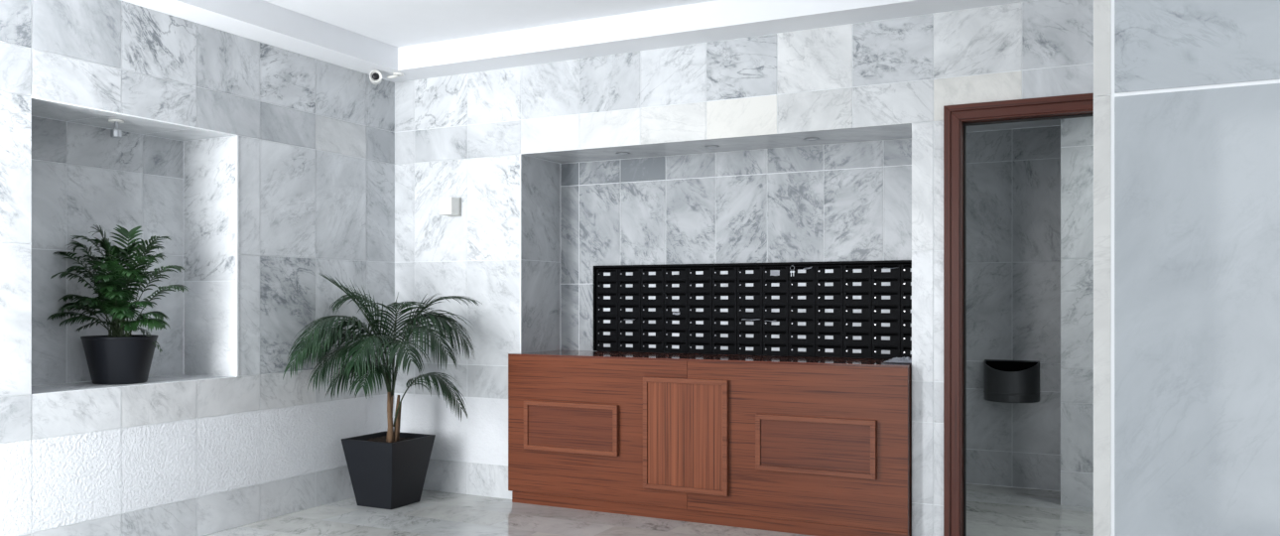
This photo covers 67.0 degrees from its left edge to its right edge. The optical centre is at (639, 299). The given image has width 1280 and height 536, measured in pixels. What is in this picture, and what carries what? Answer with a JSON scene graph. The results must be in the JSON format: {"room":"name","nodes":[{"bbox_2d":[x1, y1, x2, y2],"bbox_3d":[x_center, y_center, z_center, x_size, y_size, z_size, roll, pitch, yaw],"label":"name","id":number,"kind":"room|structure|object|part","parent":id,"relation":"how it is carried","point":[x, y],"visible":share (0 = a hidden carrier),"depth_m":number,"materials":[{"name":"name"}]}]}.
{"room":"lobby","nodes":[
{"label":"lobby","id":0,"kind":"room"},
{"bbox_2d":[0,0,394,535],"bbox_3d":[-2.371,-0.099,5.125,0.450,2.598,2.662,0,0,26],"label":"wall","id":1,"kind":"structure","parent":0,"point":[185,452],"depth_m":4.99,"materials":[{"name":"grey stone"}]},
{"bbox_2d":[108,119,124,137],"bbox_3d":[-2.529,-0.824,4.665,0.068,0.084,0.068,0,0,26],"label":"spotlight","id":2,"kind":"object","parent":1,"relation":"attached to","point":[115,132],"visible":1,"depth_m":4.65,"materials":[{"name":"white plastic"}]},
{"bbox_3d":[-2.529,-0.863,4.665,0.068,0.007,0.068,0,0,26],"label":"mounting plate","id":3,"kind":"part","parent":2,"relation":"part of","materials":[{"name":"white plastic"}]},
{"bbox_2d":[47,224,187,384],"bbox_3d":[-2.508,0.016,4.697,0.625,0.777,0.377,0,0,1],"label":"palm","id":4,"kind":"object","parent":1,"relation":"on","point":[117,357],"visible":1,"depth_m":4.63,"materials":[{"name":"plant"}]},
{"bbox_2d":[80,334,158,384],"bbox_3d":[-2.538,0.291,4.718,0.335,0.228,0.335,0,0,26],"label":"pot","id":5,"kind":"object","parent":4,"relation":"attached to","point":[111,359],"depth_m":4.60,"materials":[{"name":"black plastic"}]},
{"bbox_2d":[31,96,238,376],"bbox_3d":[-2.367,-0.233,4.628,0.006,1.276,1.081,0,0,26],"label":"trim","id":6,"kind":"structure","parent":1,"relation":"attached to","point":[32,96],"depth_m":5.10,"materials":[{"name":"white stone"}]},
{"bbox_2d":[121,0,1033,82],"bbox_3d":[-0.311,-1.518,1.038,7.882,0.239,8.382,0,0,26],"label":"ceiling","id":7,"kind":"structure","parent":0,"point":[416,39],"depth_m":5.17,"materials":[{"name":"white paint"}]},
{"bbox_2d":[369,69,403,84],"bbox_3d":[-1.558,-1.363,5.943,0.205,0.082,0.114,0,0,-15],"label":"security camera","id":8,"kind":"object","parent":7,"relation":"attached to","point":[375,76],"visible":1,"depth_m":5.89,"materials":[{"name":"white plastic"}]},
{"bbox_3d":[-1.492,-1.391,5.968,0.064,0.011,0.064,0,0,26],"label":"mounting plate","id":9,"kind":"part","parent":8,"relation":"part of","materials":[{"name":"white plastic"}]},
{"bbox_2d":[203,483,1093,535],"bbox_3d":[-1.201,1.201,2.391,10.682,0.001,10.010,0,0,26],"label":"floor","id":10,"kind":"structure","parent":0,"point":[991,510],"depth_m":5.28,"materials":[{"name":"stone"}]},
{"bbox_2d":[282,272,482,509],"bbox_3d":[-1.432,0.524,5.503,0.870,1.351,1.085,0,0,26],"label":"potted palm","id":11,"kind":"object","parent":10,"relation":"on","point":[387,469],"visible":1,"depth_m":5.52,"materials":[{"name":"plant"}]},
{"bbox_2d":[341,430,435,509],"bbox_3d":[-1.479,1.004,5.693,0.385,0.392,0.385,0,0,26],"label":"planter","id":12,"kind":"object","parent":11,"relation":"attached to","point":[387,470],"depth_m":5.58,"materials":[{"name":"black plastic"}]},
{"bbox_2d":[508,349,911,535],"bbox_3d":[0.370,0.760,5.447,2.334,0.880,0.544,0,0,26],"label":"reception desk","id":13,"kind":"object","parent":10,"relation":"on","point":[815,446],"depth_m":5.15,"materials":[{"name":"brown wood"}]},
{"bbox_3d":[-0.398,0.733,5.545,0.563,0.233,0.016,0,0,26],"label":"inset panel","id":14,"kind":"part","parent":13,"relation":"part of","materials":[{"name":"brown wood"}]},
{"bbox_3d":[-0.400,0.733,5.541,0.616,0.286,0.026,0,0,26],"label":"panel frame","id":15,"kind":"part","parent":13,"relation":"part of","materials":[{"name":"brown wood"}]},
{"bbox_3d":[-0.260,0.733,5.498,1.161,0.802,0.022,0,0,26],"label":"panel","id":16,"kind":"part","parent":13,"relation":"part of","materials":[{"name":"brown wood"}]},
{"bbox_3d":[0.244,0.732,5.225,0.442,0.558,0.016,0,0,26],"label":"inset panel","id":17,"kind":"part","parent":13,"relation":"part of","materials":[{"name":"brown wood"}]},
{"bbox_3d":[0.243,0.732,5.221,0.496,0.611,0.026,0,0,26],"label":"panel frame","id":18,"kind":"part","parent":13,"relation":"part of","materials":[{"name":"brown wood"}]},
{"bbox_2d":[508,349,911,368],"bbox_3d":[0.376,0.326,5.459,2.334,0.012,0.518,0,0,26],"label":"countertop","id":19,"kind":"structure","parent":13,"relation":"on","point":[710,357],"depth_m":5.33,"materials":[{"name":"brown wood"}]},
{"bbox_3d":[0.785,0.733,4.978,1.171,0.802,0.022,0,0,26],"label":"panel","id":20,"kind":"part","parent":13,"relation":"part of","materials":[{"name":"brown wood"}]},
{"bbox_3d":[0.884,0.740,4.902,0.623,0.289,0.026,0,0,26],"label":"panel frame","id":21,"kind":"part","parent":13,"relation":"part of","materials":[{"name":"brown wood"}]},
{"bbox_3d":[0.886,0.740,4.906,0.570,0.236,0.016,0,0,26],"label":"inset panel","id":22,"kind":"part","parent":13,"relation":"part of","materials":[{"name":"brown wood"}]},
{"bbox_2d":[883,356,911,363],"bbox_3d":[1.345,0.303,4.955,0.150,0.023,0.230,0,0,26],"label":"crumpled paper","id":23,"kind":"object","parent":13,"relation":"on","point":[895,359],"visible":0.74,"depth_m":4.89,"materials":[{"name":"white paper"}]},
{"bbox_3d":[1.383,0.766,4.886,0.020,0.868,0.344,0,0,26],"label":"panel","id":24,"kind":"part","parent":13,"relation":"part of","materials":[{"name":"brown wood"}]},
{"bbox_2d":[394,0,1093,535],"bbox_3d":[1.829,-0.099,4.776,7.382,2.598,0.457,0,0,26],"label":"wall","id":25,"kind":"structure","parent":0,"point":[464,136],"depth_m":5.60,"materials":[{"name":"grey stone"}]},
{"bbox_2d":[439,197,461,216],"bbox_3d":[-1.171,-0.574,5.961,0.097,0.112,0.093,0,0,26],"label":"wall sensor","id":26,"kind":"object","parent":25,"relation":"attached to","point":[449,206],"visible":1,"depth_m":5.93,"materials":[{"name":"white plastic"}]},
{"bbox_3d":[-1.152,-0.574,5.997,0.094,0.112,0.013,0,0,26],"label":"plate","id":27,"kind":"part","parent":26,"relation":"part of","materials":[{"name":"white plastic"}]},
{"bbox_2d":[519,153,521,353],"bbox_3d":[-0.714,-0.276,5.787,0.008,1.191,0.004,0,0,26],"label":"trim","id":28,"kind":"structure","parent":25,"relation":"attached to","point":[520,154],"depth_m":5.79,"materials":[{"name":"white stone"}]},
{"bbox_2d":[593,259,911,358],"bbox_3d":[0.622,0.053,5.600,2.023,0.530,0.047,0,0,26],"label":"mailboxes","id":29,"kind":"object","parent":25,"relation":"attached to","point":[831,309],"visible":0.98,"depth_m":5.57,"materials":[{"name":"black metal"}]},
{"bbox_3d":[-0.203,0.283,6.012,0.153,0.061,0.012,0,0,26],"label":"mailbox door","id":30,"kind":"part","parent":29,"relation":"part of","materials":[{"name":"black metal"}]},
{"bbox_3d":[-0.203,0.214,6.012,0.153,0.072,0.012,0,0,26],"label":"mailbox door","id":31,"kind":"part","parent":29,"relation":"part of","materials":[{"name":"black metal"}]},
{"bbox_3d":[-0.203,0.141,6.012,0.153,0.072,0.012,0,0,26],"label":"mailbox door","id":32,"kind":"part","parent":29,"relation":"part of","materials":[{"name":"black metal"}]},
{"bbox_3d":[-0.203,0.067,6.012,0.153,0.072,0.012,0,0,26],"label":"mailbox door","id":33,"kind":"part","parent":29,"relation":"part of","materials":[{"name":"black metal"}]},
{"bbox_3d":[-0.203,-0.007,6.012,0.153,0.072,0.012,0,0,26],"label":"mailbox door","id":34,"kind":"part","parent":29,"relation":"part of","materials":[{"name":"black metal"}]},
{"bbox_3d":[-0.203,-0.080,6.012,0.153,0.072,0.012,0,0,26],"label":"mailbox door","id":35,"kind":"part","parent":29,"relation":"part of","materials":[{"name":"black metal"}]},
{"bbox_3d":[-0.203,-0.154,6.012,0.153,0.072,0.012,0,0,26],"label":"mailbox door","id":36,"kind":"part","parent":29,"relation":"part of","materials":[{"name":"black metal"}]},
{"bbox_3d":[-0.063,0.283,5.942,0.153,0.061,0.012,0,0,26],"label":"mailbox door","id":37,"kind":"part","parent":29,"relation":"part of","materials":[{"name":"black metal"}]},
{"bbox_3d":[-0.063,0.214,5.942,0.153,0.072,0.012,0,0,26],"label":"mailbox door","id":38,"kind":"part","parent":29,"relation":"part of","materials":[{"name":"black metal"}]},
{"bbox_3d":[-0.063,0.141,5.942,0.153,0.072,0.012,0,0,26],"label":"mailbox door","id":39,"kind":"part","parent":29,"relation":"part of","materials":[{"name":"black metal"}]},
{"bbox_3d":[-0.063,0.067,5.942,0.153,0.072,0.012,0,0,26],"label":"mailbox door","id":40,"kind":"part","parent":29,"relation":"part of","materials":[{"name":"black metal"}]},
{"bbox_3d":[-0.063,-0.007,5.942,0.153,0.072,0.012,0,0,26],"label":"mailbox door","id":41,"kind":"part","parent":29,"relation":"part of","materials":[{"name":"black metal"}]},
{"bbox_3d":[-0.063,-0.080,5.942,0.153,0.072,0.012,0,0,26],"label":"mailbox door","id":42,"kind":"part","parent":29,"relation":"part of","materials":[{"name":"black metal"}]},
{"bbox_3d":[-0.063,-0.154,5.942,0.153,0.072,0.012,0,0,26],"label":"mailbox door","id":43,"kind":"part","parent":29,"relation":"part of","materials":[{"name":"black metal"}]},
{"bbox_3d":[0.077,0.283,5.872,0.153,0.061,0.012,0,0,26],"label":"mailbox door","id":44,"kind":"part","parent":29,"relation":"part of","materials":[{"name":"black metal"}]},
{"bbox_3d":[0.077,0.214,5.872,0.153,0.072,0.012,0,0,26],"label":"mailbox door","id":45,"kind":"part","parent":29,"relation":"part of","materials":[{"name":"black metal"}]},
{"bbox_3d":[0.077,0.141,5.872,0.153,0.072,0.012,0,0,26],"label":"mailbox door","id":46,"kind":"part","parent":29,"relation":"part of","materials":[{"name":"black metal"}]},
{"bbox_3d":[0.077,0.067,5.872,0.153,0.072,0.012,0,0,26],"label":"mailbox door","id":47,"kind":"part","parent":29,"relation":"part of","materials":[{"name":"black metal"}]},
{"bbox_3d":[0.077,-0.007,5.872,0.153,0.072,0.012,0,0,26],"label":"mailbox door","id":48,"kind":"part","parent":29,"relation":"part of","materials":[{"name":"black metal"}]},
{"bbox_3d":[0.077,-0.080,5.872,0.153,0.072,0.012,0,0,26],"label":"mailbox door","id":49,"kind":"part","parent":29,"relation":"part of","materials":[{"name":"black metal"}]},
{"bbox_3d":[0.077,-0.154,5.872,0.153,0.072,0.012,0,0,26],"label":"mailbox door","id":50,"kind":"part","parent":29,"relation":"part of","materials":[{"name":"black metal"}]},
{"bbox_3d":[0.217,0.283,5.803,0.153,0.061,0.012,0,0,26],"label":"mailbox door","id":51,"kind":"part","parent":29,"relation":"part of","materials":[{"name":"black metal"}]},
{"bbox_3d":[0.217,0.214,5.803,0.153,0.072,0.012,0,0,26],"label":"mailbox door","id":52,"kind":"part","parent":29,"relation":"part of","materials":[{"name":"black metal"}]},
{"bbox_3d":[0.217,0.141,5.803,0.153,0.072,0.012,0,0,26],"label":"mailbox door","id":53,"kind":"part","parent":29,"relation":"part of","materials":[{"name":"black metal"}]},
{"bbox_3d":[0.217,0.067,5.803,0.153,0.072,0.012,0,0,26],"label":"mailbox door","id":54,"kind":"part","parent":29,"relation":"part of","materials":[{"name":"black metal"}]},
{"bbox_3d":[0.217,-0.007,5.803,0.153,0.072,0.012,0,0,26],"label":"mailbox door","id":55,"kind":"part","parent":29,"relation":"part of","materials":[{"name":"black metal"}]},
{"bbox_3d":[0.217,-0.080,5.803,0.153,0.072,0.012,0,0,26],"label":"mailbox door","id":56,"kind":"part","parent":29,"relation":"part of","materials":[{"name":"black metal"}]},
{"bbox_3d":[0.217,-0.154,5.803,0.153,0.072,0.012,0,0,26],"label":"mailbox door","id":57,"kind":"part","parent":29,"relation":"part of","materials":[{"name":"black metal"}]},
{"bbox_3d":[0.357,0.283,5.733,0.153,0.061,0.012,0,0,26],"label":"mailbox door","id":58,"kind":"part","parent":29,"relation":"part of","materials":[{"name":"black metal"}]},
{"bbox_3d":[0.357,0.214,5.733,0.153,0.072,0.012,0,0,26],"label":"mailbox door","id":59,"kind":"part","parent":29,"relation":"part of","materials":[{"name":"black metal"}]},
{"bbox_3d":[0.357,0.141,5.733,0.153,0.072,0.012,0,0,26],"label":"mailbox door","id":60,"kind":"part","parent":29,"relation":"part of","materials":[{"name":"black metal"}]},
{"bbox_3d":[0.357,0.067,5.733,0.153,0.072,0.012,0,0,26],"label":"mailbox door","id":61,"kind":"part","parent":29,"relation":"part of","materials":[{"name":"black metal"}]},
{"bbox_3d":[0.357,-0.007,5.733,0.153,0.072,0.012,0,0,26],"label":"mailbox door","id":62,"kind":"part","parent":29,"relation":"part of","materials":[{"name":"black metal"}]},
{"bbox_3d":[0.357,-0.080,5.733,0.153,0.072,0.012,0,0,26],"label":"mailbox door","id":63,"kind":"part","parent":29,"relation":"part of","materials":[{"name":"black metal"}]},
{"bbox_3d":[0.357,-0.154,5.733,0.153,0.072,0.012,0,0,26],"label":"mailbox door","id":64,"kind":"part","parent":29,"relation":"part of","materials":[{"name":"black metal"}]},
{"bbox_3d":[0.496,0.283,5.663,0.153,0.061,0.012,0,0,26],"label":"mailbox door","id":65,"kind":"part","parent":29,"relation":"part of","materials":[{"name":"black metal"}]},
{"bbox_3d":[0.496,0.214,5.663,0.153,0.072,0.012,0,0,26],"label":"mailbox door","id":66,"kind":"part","parent":29,"relation":"part of","materials":[{"name":"black metal"}]},
{"bbox_3d":[0.496,0.141,5.663,0.153,0.072,0.012,0,0,26],"label":"mailbox door","id":67,"kind":"part","parent":29,"relation":"part of","materials":[{"name":"black metal"}]},
{"bbox_3d":[0.496,0.067,5.663,0.153,0.072,0.012,0,0,26],"label":"mailbox door","id":68,"kind":"part","parent":29,"relation":"part of","materials":[{"name":"black metal"}]},
{"bbox_3d":[0.496,-0.007,5.663,0.153,0.072,0.012,0,0,26],"label":"mailbox door","id":69,"kind":"part","parent":29,"relation":"part of","materials":[{"name":"black metal"}]},
{"bbox_3d":[0.496,-0.080,5.663,0.153,0.072,0.012,0,0,26],"label":"mailbox door","id":70,"kind":"part","parent":29,"relation":"part of","materials":[{"name":"black metal"}]},
{"bbox_3d":[0.496,-0.154,5.663,0.153,0.072,0.012,0,0,26],"label":"mailbox door","id":71,"kind":"part","parent":29,"relation":"part of","materials":[{"name":"black metal"}]},
{"bbox_3d":[0.636,0.283,5.594,0.153,0.061,0.012,0,0,26],"label":"mailbox door","id":72,"kind":"part","parent":29,"relation":"part of","materials":[{"name":"black metal"}]},
{"bbox_3d":[0.636,0.214,5.594,0.153,0.072,0.012,0,0,26],"label":"mailbox door","id":73,"kind":"part","parent":29,"relation":"part of","materials":[{"name":"black metal"}]},
{"bbox_3d":[0.636,0.141,5.594,0.153,0.072,0.012,0,0,26],"label":"mailbox door","id":74,"kind":"part","parent":29,"relation":"part of","materials":[{"name":"black metal"}]},
{"bbox_3d":[0.636,0.067,5.594,0.153,0.072,0.012,0,0,26],"label":"mailbox door","id":75,"kind":"part","parent":29,"relation":"part of","materials":[{"name":"black metal"}]},
{"bbox_3d":[0.636,-0.007,5.594,0.153,0.072,0.012,0,0,26],"label":"mailbox door","id":76,"kind":"part","parent":29,"relation":"part of","materials":[{"name":"black metal"}]},
{"bbox_3d":[0.636,-0.080,5.594,0.153,0.072,0.012,0,0,26],"label":"mailbox door","id":77,"kind":"part","parent":29,"relation":"part of","materials":[{"name":"black metal"}]},
{"bbox_3d":[0.636,-0.154,5.594,0.153,0.072,0.012,0,0,26],"label":"mailbox door","id":78,"kind":"part","parent":29,"relation":"part of","materials":[{"name":"black metal"}]},
{"bbox_2d":[769,269,779,275],"bbox_3d":[0.770,-0.152,5.515,0.056,0.033,0.004,0,0,26],"label":"slip","id":79,"kind":"object","parent":29,"relation":"attached to","point":[772,273],"visible":1,"depth_m":5.51,"materials":[{"name":"white paper"}]},
{"bbox_3d":[0.776,0.283,5.524,0.153,0.061,0.012,0,0,26],"label":"mailbox door","id":80,"kind":"part","parent":29,"relation":"part of","materials":[{"name":"black metal"}]},
{"bbox_3d":[0.776,0.214,5.524,0.153,0.072,0.012,0,0,26],"label":"mailbox door","id":81,"kind":"part","parent":29,"relation":"part of","materials":[{"name":"black metal"}]},
{"bbox_3d":[0.776,0.141,5.524,0.153,0.072,0.012,0,0,26],"label":"mailbox door","id":82,"kind":"part","parent":29,"relation":"part of","materials":[{"name":"black metal"}]},
{"bbox_3d":[0.776,0.067,5.524,0.153,0.072,0.012,0,0,26],"label":"mailbox door","id":83,"kind":"part","parent":29,"relation":"part of","materials":[{"name":"black metal"}]},
{"bbox_3d":[0.776,-0.007,5.524,0.153,0.072,0.012,0,0,26],"label":"mailbox door","id":84,"kind":"part","parent":29,"relation":"part of","materials":[{"name":"black metal"}]},
{"bbox_3d":[0.776,-0.080,5.524,0.153,0.072,0.012,0,0,26],"label":"mailbox door","id":85,"kind":"part","parent":29,"relation":"part of","materials":[{"name":"black metal"}]},
{"bbox_3d":[0.776,-0.154,5.524,0.153,0.072,0.012,0,0,26],"label":"mailbox door","id":86,"kind":"part","parent":29,"relation":"part of","materials":[{"name":"black metal"}]},
{"bbox_3d":[0.916,0.283,5.455,0.153,0.061,0.012,0,0,26],"label":"mailbox door","id":87,"kind":"part","parent":29,"relation":"part of","materials":[{"name":"black metal"}]},
{"bbox_3d":[0.916,0.214,5.455,0.153,0.072,0.012,0,0,26],"label":"mailbox door","id":88,"kind":"part","parent":29,"relation":"part of","materials":[{"name":"black metal"}]},
{"bbox_3d":[0.916,0.141,5.455,0.153,0.072,0.012,0,0,26],"label":"mailbox door","id":89,"kind":"part","parent":29,"relation":"part of","materials":[{"name":"black metal"}]},
{"bbox_3d":[0.916,0.067,5.455,0.153,0.072,0.012,0,0,26],"label":"mailbox door","id":90,"kind":"part","parent":29,"relation":"part of","materials":[{"name":"black metal"}]},
{"bbox_3d":[0.916,-0.007,5.455,0.153,0.072,0.012,0,0,26],"label":"mailbox door","id":91,"kind":"part","parent":29,"relation":"part of","materials":[{"name":"black metal"}]},
{"bbox_3d":[0.916,-0.080,5.455,0.153,0.072,0.012,0,0,26],"label":"mailbox door","id":92,"kind":"part","parent":29,"relation":"part of","materials":[{"name":"black metal"}]},
{"bbox_3d":[0.916,-0.154,5.455,0.153,0.072,0.012,0,0,26],"label":"mailbox door","id":93,"kind":"part","parent":29,"relation":"part of","materials":[{"name":"black metal"}]},
{"bbox_3d":[1.056,0.283,5.385,0.153,0.061,0.012,0,0,26],"label":"mailbox door","id":94,"kind":"part","parent":29,"relation":"part of","materials":[{"name":"black metal"}]},
{"bbox_3d":[1.056,0.214,5.385,0.153,0.072,0.012,0,0,26],"label":"mailbox door","id":95,"kind":"part","parent":29,"relation":"part of","materials":[{"name":"black metal"}]},
{"bbox_3d":[1.056,0.141,5.385,0.153,0.072,0.012,0,0,26],"label":"mailbox door","id":96,"kind":"part","parent":29,"relation":"part of","materials":[{"name":"black metal"}]},
{"bbox_3d":[1.056,0.067,5.385,0.153,0.072,0.012,0,0,26],"label":"mailbox door","id":97,"kind":"part","parent":29,"relation":"part of","materials":[{"name":"black metal"}]},
{"bbox_3d":[1.056,-0.007,5.385,0.153,0.072,0.012,0,0,26],"label":"mailbox door","id":98,"kind":"part","parent":29,"relation":"part of","materials":[{"name":"black metal"}]},
{"bbox_3d":[1.056,-0.080,5.385,0.153,0.072,0.012,0,0,26],"label":"mailbox door","id":99,"kind":"part","parent":29,"relation":"part of","materials":[{"name":"black metal"}]},
{"bbox_3d":[1.056,-0.154,5.385,0.153,0.072,0.012,0,0,26],"label":"mailbox door","id":100,"kind":"part","parent":29,"relation":"part of","materials":[{"name":"black metal"}]},
{"bbox_3d":[1.196,0.283,5.315,0.153,0.061,0.012,0,0,26],"label":"mailbox door","id":101,"kind":"part","parent":29,"relation":"part of","materials":[{"name":"black metal"}]},
{"bbox_3d":[1.196,0.214,5.315,0.153,0.072,0.012,0,0,26],"label":"mailbox door","id":102,"kind":"part","parent":29,"relation":"part of","materials":[{"name":"black metal"}]},
{"bbox_3d":[1.196,0.141,5.315,0.153,0.072,0.012,0,0,26],"label":"mailbox door","id":103,"kind":"part","parent":29,"relation":"part of","materials":[{"name":"black metal"}]},
{"bbox_3d":[1.196,0.067,5.315,0.153,0.072,0.012,0,0,26],"label":"mailbox door","id":104,"kind":"part","parent":29,"relation":"part of","materials":[{"name":"black metal"}]},
{"bbox_3d":[1.196,-0.007,5.315,0.153,0.072,0.012,0,0,26],"label":"mailbox door","id":105,"kind":"part","parent":29,"relation":"part of","materials":[{"name":"black metal"}]},
{"bbox_3d":[1.196,-0.080,5.315,0.153,0.072,0.012,0,0,26],"label":"mailbox door","id":106,"kind":"part","parent":29,"relation":"part of","materials":[{"name":"black metal"}]},
{"bbox_3d":[1.196,-0.154,5.315,0.153,0.072,0.012,0,0,26],"label":"mailbox door","id":107,"kind":"part","parent":29,"relation":"part of","materials":[{"name":"black metal"}]},
{"bbox_3d":[1.335,0.283,5.246,0.153,0.061,0.012,0,0,26],"label":"mailbox door","id":108,"kind":"part","parent":29,"relation":"part of","materials":[{"name":"black metal"}]},
{"bbox_3d":[1.335,0.214,5.246,0.153,0.072,0.012,0,0,26],"label":"mailbox door","id":109,"kind":"part","parent":29,"relation":"part of","materials":[{"name":"black metal"}]},
{"bbox_3d":[1.335,0.141,5.246,0.153,0.072,0.012,0,0,26],"label":"mailbox door","id":110,"kind":"part","parent":29,"relation":"part of","materials":[{"name":"black metal"}]},
{"bbox_3d":[1.335,0.067,5.246,0.153,0.072,0.012,0,0,26],"label":"mailbox door","id":111,"kind":"part","parent":29,"relation":"part of","materials":[{"name":"black metal"}]},
{"bbox_3d":[1.335,-0.007,5.246,0.153,0.072,0.012,0,0,26],"label":"mailbox door","id":112,"kind":"part","parent":29,"relation":"part of","materials":[{"name":"black metal"}]},
{"bbox_3d":[1.335,-0.080,5.246,0.153,0.072,0.012,0,0,26],"label":"mailbox door","id":113,"kind":"part","parent":29,"relation":"part of","materials":[{"name":"black metal"}]},
{"bbox_3d":[1.335,-0.154,5.246,0.153,0.072,0.012,0,0,26],"label":"mailbox door","id":114,"kind":"part","parent":29,"relation":"part of","materials":[{"name":"black metal"}]},
{"bbox_3d":[1.467,0.283,5.180,0.134,0.061,0.012,0,0,26],"label":"mailbox door","id":115,"kind":"part","parent":29,"relation":"part of","materials":[{"name":"black metal"}]},
{"bbox_3d":[1.467,0.214,5.180,0.134,0.072,0.012,0,0,26],"label":"mailbox door","id":116,"kind":"part","parent":29,"relation":"part of","materials":[{"name":"black metal"}]},
{"bbox_3d":[1.467,0.141,5.180,0.134,0.072,0.012,0,0,26],"label":"mailbox door","id":117,"kind":"part","parent":29,"relation":"part of","materials":[{"name":"black metal"}]},
{"bbox_3d":[1.467,0.067,5.180,0.134,0.072,0.012,0,0,26],"label":"mailbox door","id":118,"kind":"part","parent":29,"relation":"part of","materials":[{"name":"black metal"}]},
{"bbox_3d":[1.467,-0.007,5.180,0.134,0.072,0.012,0,0,26],"label":"mailbox door","id":119,"kind":"part","parent":29,"relation":"part of","materials":[{"name":"black metal"}]},
{"bbox_3d":[1.467,-0.080,5.180,0.134,0.072,0.012,0,0,26],"label":"mailbox door","id":120,"kind":"part","parent":29,"relation":"part of","materials":[{"name":"black metal"}]},
{"bbox_3d":[1.467,-0.154,5.180,0.134,0.072,0.012,0,0,26],"label":"mailbox door","id":121,"kind":"part","parent":29,"relation":"part of","materials":[{"name":"black metal"}]},
{"bbox_2d":[803,137,819,140],"bbox_3d":[0.930,-0.868,5.234,0.084,0.004,0.084,0,0,26],"label":"recessed light","id":122,"kind":"object","parent":25,"relation":"in","point":[806,139],"visible":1,"depth_m":5.24,"materials":[{"name":"metal"}]},
{"bbox_2d":[943,93,1093,535],"bbox_3d":[1.947,0.131,4.516,0.996,2.138,0.144,0,0,26],"label":"door frame","id":123,"kind":"structure","parent":25,"relation":"in","point":[957,117],"depth_m":4.66,"materials":[{"name":"brown wood"}]},
{"bbox_3d":[1.510,0.131,4.666,0.080,2.138,0.024,0,0,26],"label":"casing","id":124,"kind":"part","parent":123,"relation":"part of","materials":[{"name":"brown wood"}]},
{"bbox_3d":[1.920,-0.898,4.462,0.994,0.080,0.024,0,0,26],"label":"head casing","id":125,"kind":"part","parent":123,"relation":"part of","materials":[{"name":"brown wood"}]},
{"bbox_2d":[730,116,1093,508],"bbox_3d":[2.236,0.052,6.015,3.920,2.295,0.462,0,0,26],"label":"wall","id":126,"kind":"structure","parent":0,"point":[1030,191],"depth_m":6.13,"materials":[{"name":"grey stone"}]},
{"bbox_2d":[983,359,1039,402],"bbox_3d":[2.345,0.515,6.118,0.338,0.258,0.176,0,0,26],"label":"bin","id":127,"kind":"object","parent":126,"relation":"attached to","point":[1006,381],"visible":1,"depth_m":6.06,"materials":[{"name":"metal"}]},
{"bbox_3d":[2.383,0.515,6.195,0.334,0.258,0.002,0,0,26],"label":"plate","id":128,"kind":"part","parent":127,"relation":"part of","materials":[{"name":"metal"}]},
{"bbox_2d":[966,119,1060,131],"bbox_3d":[1.975,-1.145,5.492,3.920,0.100,1.628,0,0,26],"label":"ceiling","id":129,"kind":"structure","parent":0,"point":[1053,122],"depth_m":6.08,"materials":[{"name":"white paint"}]},
{"bbox_2d":[1093,0,1279,535],"bbox_3d":[0.925,-0.169,1.228,0.620,2.737,0.501,0,0,26],"label":"wall pillar","id":130,"kind":"structure","parent":0,"point":[1187,92],"depth_m":1.10,"materials":[{"name":"stone"}]}
]}

